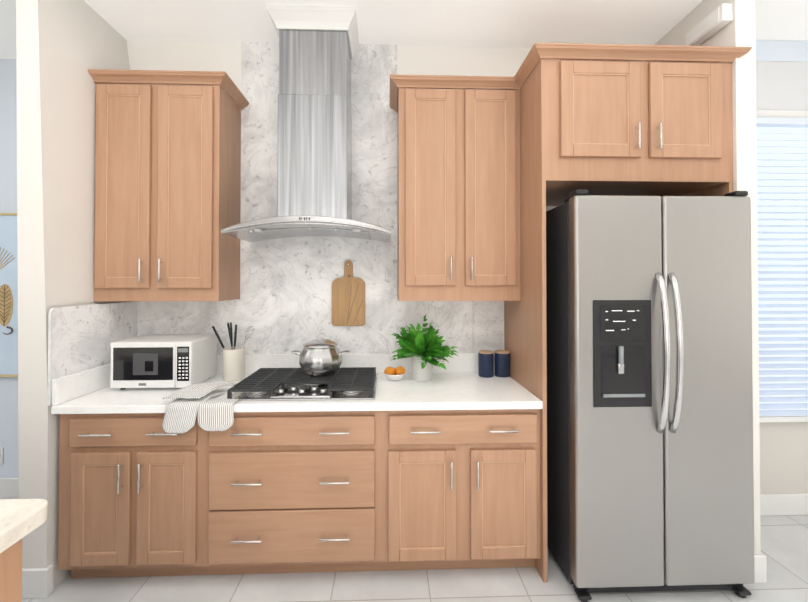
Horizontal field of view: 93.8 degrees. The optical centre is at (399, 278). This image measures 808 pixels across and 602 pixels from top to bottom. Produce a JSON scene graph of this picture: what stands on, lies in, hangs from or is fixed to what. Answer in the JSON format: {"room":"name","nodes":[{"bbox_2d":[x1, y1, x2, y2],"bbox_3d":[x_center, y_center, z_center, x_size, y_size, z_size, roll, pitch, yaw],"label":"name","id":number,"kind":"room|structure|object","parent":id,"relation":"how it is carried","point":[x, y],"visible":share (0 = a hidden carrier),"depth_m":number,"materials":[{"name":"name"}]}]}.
{"room":"kitchen","nodes":[
{"label":"kitchen","id":0,"kind":"room"},
{"bbox_2d":[0,59,18,477],"bbox_3d":[-3.984,-0.019,2.712,4.070,3.117,0.120,0,-1,-2],"label":"wall","id":1,"kind":"structure","parent":0,"point":[9,445],"depth_m":2.70,"materials":[{"name":"paint"}]},
{"bbox_2d":[0,448,2,463],"bbox_3d":[-2.837,1.249,2.669,0.070,0.116,0.009,0,-1,-2],"label":"electrical outlet plate","id":2,"kind":"object","parent":1,"relation":"attached to","point":[1,455],"visible":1,"depth_m":2.67,"materials":[{"name":"white plastic"}]},
{"bbox_2d":[0,213,17,376],"bbox_3d":[-2.867,0.111,2.669,0.872,1.155,0.031,0,-1,-2],"label":"framed artwork","id":3,"kind":"object","parent":1,"relation":"attached to","point":[8,301],"visible":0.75,"depth_m":2.67,"materials":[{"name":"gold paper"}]},
{"bbox_2d":[0,478,18,497],"bbox_3d":[-3.940,1.471,2.629,4.155,0.135,0.016,0,-1,-2],"label":"baseboard","id":4,"kind":"structure","parent":1,"relation":"attached to","point":[9,487],"depth_m":2.66,"materials":[{"name":"paint"}]},
{"bbox_2d":[16,0,131,587],"bbox_3d":[-1.813,-0.023,2.341,0.175,3.117,1.000,0,-1,-2],"label":"wall","id":5,"kind":"structure","parent":0,"point":[63,47],"depth_m":1.88,"materials":[{"name":"paint"}]},
{"bbox_2d":[22,564,53,597],"bbox_3d":[-1.856,1.467,2.232,0.016,0.135,0.850,0,-1,-2],"label":"baseboard","id":6,"kind":"structure","parent":5,"relation":"attached to","point":[37,582],"depth_m":1.81,"materials":[{"name":"paint"}]},
{"bbox_2d":[126,40,609,301],"bbox_3d":[-0.001,-0.020,2.600,3.625,3.117,0.120,0,-1,-2],"label":"wall","id":7,"kind":"structure","parent":0,"point":[226,57],"depth_m":2.56,"materials":[{"name":"paint"}]},
{"bbox_2d":[88,69,248,300],"bbox_3d":[-1.397,-0.521,2.306,0.808,1.300,0.384,0,-1,-2],"label":"upper cabinet","id":8,"kind":"object","parent":7,"relation":"attached to","point":[167,203],"visible":1,"depth_m":2.16,"materials":[{"name":"brown wood"}]},
{"bbox_2d":[47,41,503,405],"bbox_3d":[-0.504,-0.481,2.206,2.431,2.199,0.644,0,-1,-2],"label":"backsplash","id":9,"kind":"structure","parent":7,"relation":"attached to","point":[282,304],"depth_m":2.51,"materials":[{"name":"stone"}]},
{"bbox_2d":[332,260,364,325],"bbox_3d":[-0.340,0.092,2.498,0.220,0.435,0.028,0,-1,-2],"label":"cutting board","id":10,"kind":"object","parent":9,"relation":"hanging from","point":[348,298],"visible":1,"depth_m":2.49,"materials":[{"name":"brown wood"}]},
{"bbox_2d":[221,5,390,242],"bbox_3d":[-0.517,-0.913,2.271,0.924,1.335,0.518,0,-1,-2],"label":"range hood","id":11,"kind":"object","parent":7,"relation":"attached to","point":[319,46],"visible":1,"depth_m":2.23,"materials":[{"name":"metal"}]},
{"bbox_2d":[397,88,520,300],"bbox_3d":[0.348,-0.495,2.361,0.718,1.249,0.384,0,-1,-2],"label":"upper cabinet","id":12,"kind":"object","parent":7,"relation":"attached to","point":[458,194],"visible":1,"depth_m":2.21,"materials":[{"name":"brown wood"}]},
{"bbox_2d":[389,43,751,582],"bbox_3d":[0.856,0.180,2.215,1.832,2.704,0.694,0,-1,-2],"label":"cabinet","id":13,"kind":"object","parent":7,"relation":"attached to","point":[630,120],"visible":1,"depth_m":1.94,"materials":[{"name":"brown wood"}]},
{"bbox_2d":[0,498,807,601],"bbox_3d":[-0.307,1.526,-0.739,11.200,0.050,7.500,0,-1,-2],"label":"floor","id":14,"kind":"structure","parent":0,"point":[784,544],"depth_m":1.88,"materials":[{"name":"tile"}]},
{"bbox_2d":[0,543,21,601],"bbox_3d":[-2.120,1.074,-0.069,2.320,0.866,2.045,0,-1,-2],"label":"kitchen island","id":15,"kind":"object","parent":14,"relation":"on","point":[11,561],"depth_m":0.97,"materials":[{"name":"wood"}]},
{"bbox_2d":[0,499,47,554],"bbox_3d":[-2.122,0.617,-0.062,2.416,0.045,2.150,0,-1,-2],"label":"island countertop","id":16,"kind":"structure","parent":15,"relation":"on","point":[18,517],"depth_m":0.97,"materials":[{"name":"beige stone"}]},
{"bbox_2d":[58,413,206,577],"bbox_3d":[-1.346,1.097,2.149,0.687,0.870,0.664,0,-1,-2],"label":"base cabinet","id":17,"kind":"object","parent":14,"relation":"on","point":[129,493],"visible":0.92,"depth_m":1.86,"materials":[{"name":"brown wood"}]},
{"bbox_2d":[200,411,380,574],"bbox_3d":[-0.554,1.097,2.175,0.899,0.870,0.664,0,-1,-2],"label":"base cabinet","id":18,"kind":"object","parent":14,"relation":"on","point":[290,492],"visible":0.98,"depth_m":1.88,"materials":[{"name":"brown wood"}]},
{"bbox_2d":[51,372,542,413],"bbox_3d":[-0.494,0.640,2.191,2.412,0.040,0.646,0,-1,-2],"label":"countertop","id":19,"kind":"structure","parent":18,"relation":"on","point":[457,391],"depth_m":1.94,"materials":[{"name":"stone"}]},
{"bbox_2d":[110,334,216,389],"bbox_3d":[-1.378,0.484,2.243,0.440,0.270,0.325,0,-1,-2],"label":"microwave","id":20,"kind":"object","parent":19,"relation":"on","point":[164,361],"visible":0.94,"depth_m":2.09,"materials":[{"name":"white plastic"}]},
{"bbox_2d":[162,382,237,433],"bbox_3d":[-0.989,0.648,1.969,0.352,0.202,0.294,0,-1,-2],"label":"towel","id":21,"kind":"object","parent":19,"relation":"on","point":[187,406],"visible":1,"depth_m":1.83,"materials":[{"name":"white fabric"}]},
{"bbox_2d":[212,322,253,380],"bbox_3d":[-1.042,0.445,2.351,0.262,0.350,0.128,0,-1,-2],"label":"utensil crock","id":22,"kind":"object","parent":19,"relation":"on","point":[234,363],"visible":1,"depth_m":2.31,"materials":[{"name":"beige ceramic"}]},
{"bbox_2d":[52,353,494,405],"bbox_3d":[-0.499,0.555,2.188,2.402,0.126,0.630,0,-1,-2],"label":"backsplash","id":23,"kind":"structure","parent":19,"relation":"on","point":[73,386],"depth_m":2.47,"materials":[{"name":"stone"}]},
{"bbox_2d":[227,367,377,400],"bbox_3d":[-0.515,0.592,2.176,0.760,0.054,0.520,0,-1,-2],"label":"cooktop","id":24,"kind":"object","parent":19,"relation":"in","point":[290,384],"visible":0.98,"depth_m":2.04,"materials":[{"name":"metal"}]},
{"bbox_2d":[291,332,349,375],"bbox_3d":[-0.473,0.440,2.257,0.353,0.248,0.254,0,-1,-2],"label":"steel pot","id":25,"kind":"object","parent":24,"relation":"on","point":[320,356],"visible":1,"depth_m":2.17,"materials":[{"name":"silver metal"}]},
{"bbox_2d":[384,366,405,380],"bbox_3d":[-0.033,0.579,2.327,0.137,0.083,0.137,0,-1,-2],"label":"fruit bowl","id":26,"kind":"object","parent":19,"relation":"on","point":[395,374],"visible":1,"depth_m":2.30,"materials":[{"name":"orange food"}]},
{"bbox_2d":[389,315,457,381],"bbox_3d":[0.153,0.421,2.309,0.444,0.398,0.381,0,-1,-2],"label":"potted fern","id":27,"kind":"object","parent":19,"relation":"on","point":[420,348],"visible":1,"depth_m":2.29,"materials":[{"name":"green plant"}]},
{"bbox_2d":[478,350,493,377],"bbox_3d":[0.551,0.542,2.426,0.097,0.158,0.097,0,-1,-2],"label":"canister","id":28,"kind":"object","parent":19,"relation":"on","point":[485,363],"visible":1,"depth_m":2.39,"materials":[{"name":"blue ceramic"}]},
{"bbox_2d":[494,350,509,377],"bbox_3d":[0.656,0.542,2.429,0.097,0.158,0.097,0,-1,-2],"label":"canister","id":29,"kind":"object","parent":19,"relation":"on","point":[502,363],"visible":1,"depth_m":2.39,"materials":[{"name":"blue ceramic"}]},
{"bbox_2d":[381,409,540,570],"bbox_3d":[0.304,1.097,2.202,0.816,0.870,0.664,0,-1,-2],"label":"base cabinet","id":30,"kind":"object","parent":14,"relation":"on","point":[460,489],"visible":0.98,"depth_m":1.91,"materials":[{"name":"brown wood"}]},
{"bbox_2d":[546,189,754,601],"bbox_3d":[1.251,0.554,2.118,0.865,1.957,0.790,0,-1,-2],"label":"fridge","id":31,"kind":"object","parent":14,"relation":"on","point":[650,483],"visible":0.98,"depth_m":1.79,"materials":[{"name":"grey metal"}]},
{"bbox_2d":[0,0,807,58],"bbox_3d":[-0.307,-1.640,-0.704,11.200,0.050,7.500,0,-1,-2],"label":"ceiling","id":32,"kind":"structure","parent":0,"point":[497,23],"depth_m":2.31,"materials":[{"name":"paint"}]},
{"bbox_2d":[654,0,760,553],"bbox_3d":[1.771,-0.024,2.267,0.105,3.117,0.660,0,-1,-2],"label":"wall","id":33,"kind":"structure","parent":0,"point":[738,30],"depth_m":1.95,"materials":[{"name":"paint"}]},
{"bbox_2d":[686,3,732,45],"bbox_3d":[1.693,-1.384,2.082,0.060,0.090,0.245,0,-1,-2],"label":"sensor box","id":34,"kind":"object","parent":33,"relation":"attached to","point":[716,20],"visible":0.83,"depth_m":2.04,"materials":[{"name":"white plastic"}]},
{"bbox_2d":[754,552,766,582],"bbox_3d":[1.824,1.466,2.161,0.045,0.135,0.510,0,-1,-2],"label":"baseboard","id":35,"kind":"structure","parent":33,"relation":"attached to","point":[760,560],"depth_m":1.91,"materials":[{"name":"paint"}]},
{"bbox_2d":[759,422,807,493],"bbox_3d":[3.502,-0.020,2.587,3.375,3.117,0.130,0,-1,-2],"label":"wall","id":36,"kind":"structure","parent":0,"point":[783,457],"depth_m":2.48,"materials":[{"name":"paint"}]},
{"bbox_2d":[755,40,807,421],"bbox_3d":[2.823,-0.312,2.468,1.420,2.528,0.069,0,-1,-2],"label":"window","id":37,"kind":"structure","parent":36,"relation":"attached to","point":[782,138],"depth_m":2.48,"materials":[{"name":"plastic"}]},
{"bbox_2d":[760,493,807,515],"bbox_3d":[3.504,1.470,2.498,3.375,0.135,0.016,0,-1,-2],"label":"baseboard","id":38,"kind":"structure","parent":36,"relation":"attached to","point":[795,503],"depth_m":2.46,"materials":[{"name":"paint"}]}
]}

